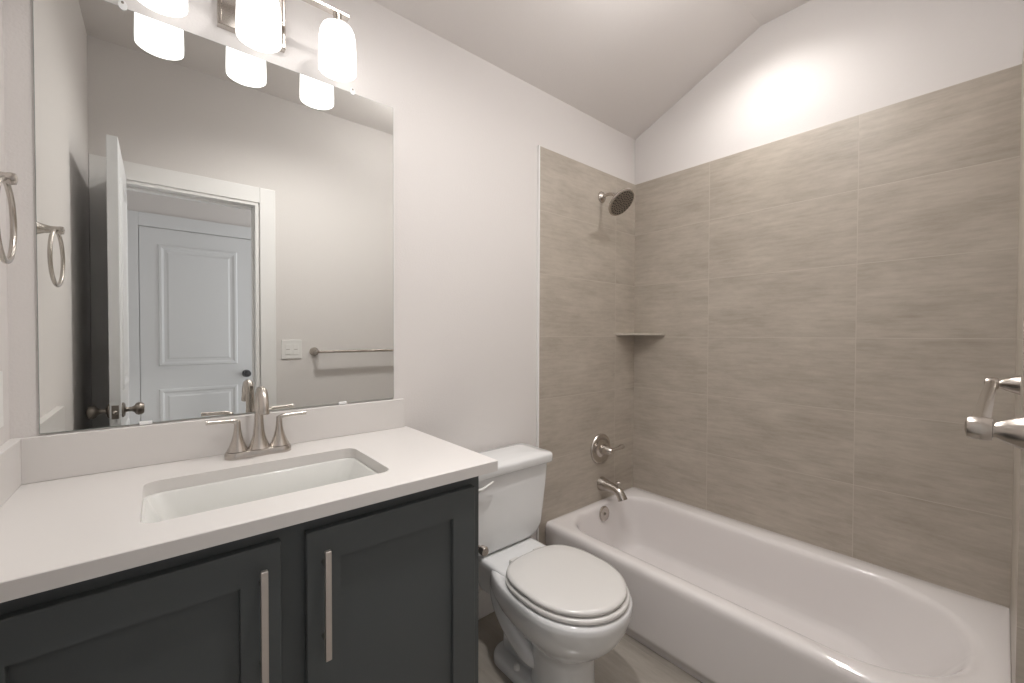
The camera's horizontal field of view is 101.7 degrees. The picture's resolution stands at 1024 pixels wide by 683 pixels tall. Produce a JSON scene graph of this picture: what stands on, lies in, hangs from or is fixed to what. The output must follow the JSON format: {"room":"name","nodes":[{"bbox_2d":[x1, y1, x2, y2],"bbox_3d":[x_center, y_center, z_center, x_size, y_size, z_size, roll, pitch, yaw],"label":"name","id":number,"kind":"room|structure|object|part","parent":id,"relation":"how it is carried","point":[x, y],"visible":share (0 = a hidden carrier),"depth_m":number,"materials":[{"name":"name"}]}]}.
{"room":"bathroom","nodes":[
{"label":"bathroom","id":0,"kind":"room"},
{"bbox_2d":[0,0,9,445],"bbox_3d":[-0.288,-0.213,-0.164,0.120,2.900,2.804,-1,1,-40],"label":"wall","id":1,"kind":"structure","parent":0,"point":[4,363],"depth_m":0.93,"materials":[{"name":"white paint"}]},
{"bbox_2d":[0,371,3,427],"bbox_3d":[-1.071,0.123,0.867,0.008,0.120,0.073,-1,1,-40],"label":"wall outlet","id":2,"kind":"object","parent":1,"relation":"attached to","point":[1,372],"visible":1,"depth_m":0.88,"materials":[{"name":"white plastic"}]},
{"bbox_2d":[0,383,2,416],"bbox_3d":[-1.069,0.123,0.868,0.003,0.070,0.035,-1,1,-40],"label":"receptacle","id":3,"kind":"object","parent":2,"relation":"attached to","point":[1,390],"depth_m":0.88,"materials":[{"name":"white plastic"}]},
{"bbox_2d":[0,171,17,263],"bbox_3d":[-0.955,-0.237,0.766,0.062,0.184,0.162,-1,1,-40],"label":"towel ring","id":4,"kind":"object","parent":1,"relation":"attached to","point":[8,179],"visible":1,"depth_m":0.81,"materials":[{"name":"silver metal"}]},
{"bbox_3d":[-0.955,-0.305,0.765,0.062,0.048,0.048,-1,1,-40],"label":"post","id":5,"kind":"part","parent":4,"relation":"part of","materials":[{"name":"silver metal"}]},
{"bbox_2d":[2,0,634,590],"bbox_3d":[-0.243,-0.244,1.788,2.709,2.900,0.120,-1,1,-40],"label":"wall","id":6,"kind":"structure","parent":0,"point":[468,131],"depth_m":1.67,"materials":[{"name":"white paint"}]},
{"bbox_2d":[9,398,404,484],"bbox_3d":[-0.775,0.271,1.256,0.962,0.105,0.020,-1,1,-40],"label":"backsplash","id":7,"kind":"structure","parent":6,"relation":"attached to","point":[73,454],"depth_m":1.12,"materials":[{"name":"white stone"}]},
{"bbox_2d":[33,0,393,433],"bbox_3d":[-0.773,-0.326,1.254,0.880,1.086,0.010,-1,1,-40],"label":"mirror","id":8,"kind":"object","parent":6,"relation":"attached to","point":[214,220],"visible":0.99,"depth_m":1.16,"materials":[{"name":"grey mirror"}]},
{"bbox_2d":[138,0,355,81],"bbox_3d":[-0.722,-0.954,1.180,0.531,0.233,0.170,-1,1,-40],"label":"vanity light","id":9,"kind":"object","parent":6,"relation":"attached to","point":[260,25],"visible":1,"depth_m":1.19,"materials":[{"name":"white glass"}]},
{"bbox_3d":[-0.864,-0.906,1.021,0.109,0.140,0.109,-1,1,-40],"label":"lamp shade","id":10,"kind":"part","parent":9,"relation":"part of","materials":[{"name":"white glass"}]},
{"bbox_3d":[-0.770,-0.986,1.235,0.172,0.172,0.024,-1,1,-40],"label":"plate","id":11,"kind":"part","parent":9,"relation":"part of","materials":[{"name":"silver metal"}]},
{"bbox_3d":[-0.703,-0.907,1.157,0.109,0.140,0.109,-1,1,-40],"label":"lamp shade","id":12,"kind":"part","parent":9,"relation":"part of","materials":[{"name":"white glass"}]},
{"bbox_3d":[-0.542,-0.909,1.294,0.109,0.140,0.109,-1,1,-40],"label":"lamp shade","id":13,"kind":"part","parent":9,"relation":"part of","materials":[{"name":"white glass"}]},
{"bbox_2d":[333,12,341,20],"bbox_3d":[-0.541,-0.996,1.292,0.048,0.034,0.048,-1,1,-40],"label":"socket","id":14,"kind":"object","parent":9,"relation":"attached to","point":[336,15],"depth_m":1.28,"materials":[{"name":"silver metal"}]},
{"bbox_2d":[478,589,493,619],"bbox_3d":[-0.157,1.147,1.799,0.726,0.118,0.014,-1,1,-40],"label":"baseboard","id":15,"kind":"structure","parent":6,"relation":"attached to","point":[485,607],"depth_m":1.82,"materials":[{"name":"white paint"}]},
{"bbox_2d":[539,146,634,544],"bbox_3d":[0.434,0.128,2.283,0.801,2.144,0.010,-1,1,-40],"label":"tiled wall","id":16,"kind":"structure","parent":0,"point":[586,369],"depth_m":2.23,"materials":[{"name":"beige tile"}]},
{"bbox_2d":[536,145,539,540],"bbox_3d":[0.126,0.129,2.021,0.008,2.147,0.011,-1,1,-40],"label":"trim","id":17,"kind":"structure","parent":16,"relation":"attached to","point":[538,146],"depth_m":2.01,"materials":[{"name":"white paint"}]},
{"bbox_2d":[591,433,624,463],"bbox_3d":[0.533,0.600,2.312,0.197,0.169,0.086,-1,1,-40],"label":"shower valve","id":18,"kind":"object","parent":16,"relation":"attached to","point":[601,449],"visible":1,"depth_m":2.30,"materials":[{"name":"silver metal"}]},
{"bbox_3d":[0.583,0.596,2.320,0.113,0.031,0.025,0,1,-32],"label":"lever","id":19,"kind":"part","parent":18,"relation":"part of","materials":[{"name":"silver metal"}]},
{"bbox_2d":[597,476,626,501],"bbox_3d":[0.557,0.813,2.284,0.078,0.104,0.167,-1,1,-40],"label":"tub spout","id":20,"kind":"object","parent":16,"relation":"attached to","point":[603,484],"visible":1,"depth_m":2.27,"materials":[{"name":"silver metal"}]},
{"bbox_2d":[598,188,633,215],"bbox_3d":[0.554,-0.755,2.235,0.160,0.152,0.192,-1,1,-40],"label":"shower","id":21,"kind":"object","parent":16,"relation":"attached to","point":[621,201],"visible":1,"depth_m":2.20,"materials":[{"name":"silver metal"}]},
{"bbox_3d":[0.535,-0.786,2.264,0.020,0.052,0.103,-1,1,-36],"label":"arm","id":22,"kind":"part","parent":21,"relation":"part of","materials":[{"name":"silver metal"}]},
{"bbox_2d":[616,333,664,334],"bbox_3d":[0.737,-0.042,2.397,0.188,0.013,0.202,-1,1,-40],"label":"corner shelf","id":23,"kind":"object","parent":16,"relation":"attached to","point":[616,333],"visible":1,"depth_m":2.39,"materials":[{"name":"stone"}]},
{"bbox_2d":[478,611,701,682],"bbox_3d":[0.763,1.274,0.831,2.984,0.100,2.924,-1,1,-40],"label":"floor","id":24,"kind":"structure","parent":0,"point":[630,661],"depth_m":1.57,"materials":[{"name":"tile"}]},
{"bbox_2d":[0,476,478,682],"bbox_3d":[-0.603,0.787,1.036,0.930,0.860,0.591,-1,1,-40],"label":"vanity cabinet","id":25,"kind":"object","parent":24,"relation":"on","point":[386,591],"visible":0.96,"depth_m":0.84,"materials":[{"name":"grey paint"}]},
{"bbox_3d":[-0.619,0.745,0.694,0.418,0.704,0.020,-1,1,-40],"label":"door","id":26,"kind":"part","parent":25,"relation":"part of","materials":[{"name":"grey paint"}]},
{"bbox_2d":[0,398,497,602],"bbox_3d":[-0.593,0.289,1.051,0.974,0.134,0.568,-1,1,-40],"label":"countertop","id":27,"kind":"structure","parent":25,"relation":"on","point":[71,504],"depth_m":0.97,"materials":[{"name":"white stone"}]},
{"bbox_2d":[205,386,305,460],"bbox_3d":[-0.708,0.225,1.175,0.248,0.200,0.122,-1,1,-40],"label":"faucet","id":28,"kind":"object","parent":27,"relation":"on","point":[259,445],"visible":1,"depth_m":1.18,"materials":[{"name":"silver metal"}]},
{"bbox_3d":[-0.793,0.229,1.145,0.080,0.030,0.016,-1,1,-40],"label":"lever","id":29,"kind":"part","parent":28,"relation":"part of","materials":[{"name":"silver metal"}]},
{"bbox_3d":[-0.769,0.262,1.167,0.053,0.086,0.053,-1,1,-40],"label":"handle","id":30,"kind":"part","parent":28,"relation":"part of","materials":[{"name":"silver metal"}]},
{"bbox_3d":[-0.729,0.314,1.202,0.166,0.020,0.054,-1,1,-40],"label":"plate","id":31,"kind":"part","parent":28,"relation":"part of","materials":[{"name":"silver metal"}]},
{"bbox_3d":[-0.709,0.215,1.176,0.057,0.180,0.120,-1,1,-40],"label":"spout","id":32,"kind":"part","parent":28,"relation":"part of","materials":[{"name":"silver metal"}]},
{"bbox_3d":[-0.690,0.261,1.234,0.053,0.086,0.053,-1,1,-40],"label":"handle","id":33,"kind":"part","parent":28,"relation":"part of","materials":[{"name":"silver metal"}]},
{"bbox_3d":[-0.664,0.227,1.254,0.080,0.030,0.017,-1,1,-40],"label":"lever","id":34,"kind":"part","parent":28,"relation":"part of","materials":[{"name":"silver metal"}]},
{"bbox_2d":[142,458,378,522],"bbox_3d":[-0.580,0.427,1.015,0.530,0.139,0.335,-1,1,-40],"label":"sink","id":35,"kind":"object","parent":27,"relation":"in","point":[166,505],"visible":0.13,"depth_m":1.09,"materials":[{"name":"white ceramic"}]},
{"bbox_3d":[-0.459,0.537,0.773,0.012,0.223,0.010,-1,1,-40],"label":"handle","id":36,"kind":"part","parent":25,"relation":"part of","materials":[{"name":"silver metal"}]},
{"bbox_3d":[-0.373,0.536,0.846,0.012,0.223,0.010,-1,1,-40],"label":"handle","id":37,"kind":"part","parent":25,"relation":"part of","materials":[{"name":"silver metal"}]},
{"bbox_3d":[-0.265,0.742,0.994,0.416,0.704,0.020,-1,1,-40],"label":"door","id":38,"kind":"part","parent":25,"relation":"part of","materials":[{"name":"grey paint"}]},
{"bbox_2d":[478,545,488,555],"bbox_3d":[-0.153,0.631,1.290,0.090,0.044,0.155,-1,1,-40],"label":"toilet paper holder","id":39,"kind":"object","parent":25,"relation":"attached to","point":[483,550],"visible":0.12,"depth_m":1.25,"materials":[{"name":"silver metal"}]},
{"bbox_2d":[477,443,632,682],"bbox_3d":[0.101,0.842,1.534,0.466,0.738,0.715,-1,1,-40],"label":"toilet","id":40,"kind":"object","parent":24,"relation":"on","point":[559,610],"visible":0.84,"depth_m":1.45,"materials":[{"name":"white ceramic"}]},
{"bbox_3d":[-0.097,0.539,1.542,0.071,0.029,0.018,0,1,-32],"label":"flush lever","id":41,"kind":"part","parent":40,"relation":"part of","materials":[{"name":"white plastic"}]},
{"bbox_3d":[-0.064,0.669,1.726,0.436,0.310,0.195,-1,1,-40],"label":"tank","id":42,"kind":"part","parent":40,"relation":"part of","materials":[{"name":"white ceramic"}]},
{"bbox_3d":[-0.060,0.492,1.719,0.466,0.044,0.215,-1,1,-40],"label":"tank lid","id":43,"kind":"part","parent":40,"relation":"part of","materials":[{"name":"white ceramic"}]},
{"bbox_3d":[0.152,1.025,1.475,0.376,0.374,0.553,-1,1,-40],"label":"bowl","id":44,"kind":"part","parent":40,"relation":"part of","materials":[{"name":"white ceramic"}]},
{"bbox_3d":[0.191,0.807,1.426,0.354,0.021,0.405,-1,1,-40],"label":"lid","id":45,"kind":"part","parent":40,"relation":"part of","materials":[{"name":"white plastic"}]},
{"bbox_3d":[0.195,0.828,1.423,0.366,0.016,0.414,-1,1,-40],"label":"seat","id":46,"kind":"part","parent":40,"relation":"part of","materials":[{"name":"white plastic"}]},
{"bbox_2d":[545,487,1010,682],"bbox_3d":[0.931,1.055,1.743,0.754,0.309,1.480,-1,1,-40],"label":"bathtub","id":47,"kind":"object","parent":24,"relation":"on","point":[722,599],"visible":0.88,"depth_m":1.60,"materials":[{"name":"white ceramic"}]},
{"bbox_3d":[0.503,0.936,2.268,0.079,0.079,0.019,-1,1,-40],"label":"overflow plate","id":48,"kind":"part","parent":47,"relation":"part of","materials":[{"name":"silver metal"}]},
{"bbox_2d":[372,0,810,139],"bbox_3d":[0.249,-1.403,1.198,2.479,0.502,1.626,-1,1,-40],"label":"ceiling","id":49,"kind":"structure","parent":0,"point":[623,64],"depth_m":1.88,"materials":[{"name":"white paint"}]},
{"bbox_2d":[633,64,1021,608],"bbox_3d":[1.222,0.134,1.979,0.010,2.144,1.491,-1,1,-40],"label":"tiled wall","id":50,"kind":"structure","parent":0,"point":[833,304],"depth_m":1.74,"materials":[{"name":"beige tile"}]},
{"bbox_2d":[635,0,1023,598],"bbox_3d":[1.312,-0.243,1.960,0.110,2.900,1.626,-1,1,-40],"label":"wall","id":51,"kind":"structure","parent":0,"point":[818,63],"depth_m":1.80,"materials":[{"name":"white paint"}]},
{"bbox_2d":[1010,45,1023,682],"bbox_3d":[1.395,0.148,1.140,0.809,2.144,0.015,-1,1,-40],"label":"tiled wall","id":52,"kind":"structure","parent":0,"point":[1017,555],"depth_m":1.01,"materials":[{"name":"beige tile"}]},
{"bbox_2d":[965,376,1023,449],"bbox_3d":[0.889,0.105,0.748,0.816,0.058,0.071,-1,1,-40],"label":"towel bar","id":53,"kind":"object","parent":52,"relation":"attached to","point":[980,425],"visible":0.96,"depth_m":0.52,"materials":[{"name":"silver metal"}]},
{"bbox_3d":[0.600,0.108,0.503,0.058,0.058,0.071,-1,1,-40],"label":"post","id":54,"kind":"part","parent":53,"relation":"part of","materials":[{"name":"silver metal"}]},
{"bbox_3d":[1.179,0.102,0.993,0.058,0.058,0.071,-1,1,-40],"label":"post","id":55,"kind":"part","parent":53,"relation":"part of","materials":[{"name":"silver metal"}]}
]}

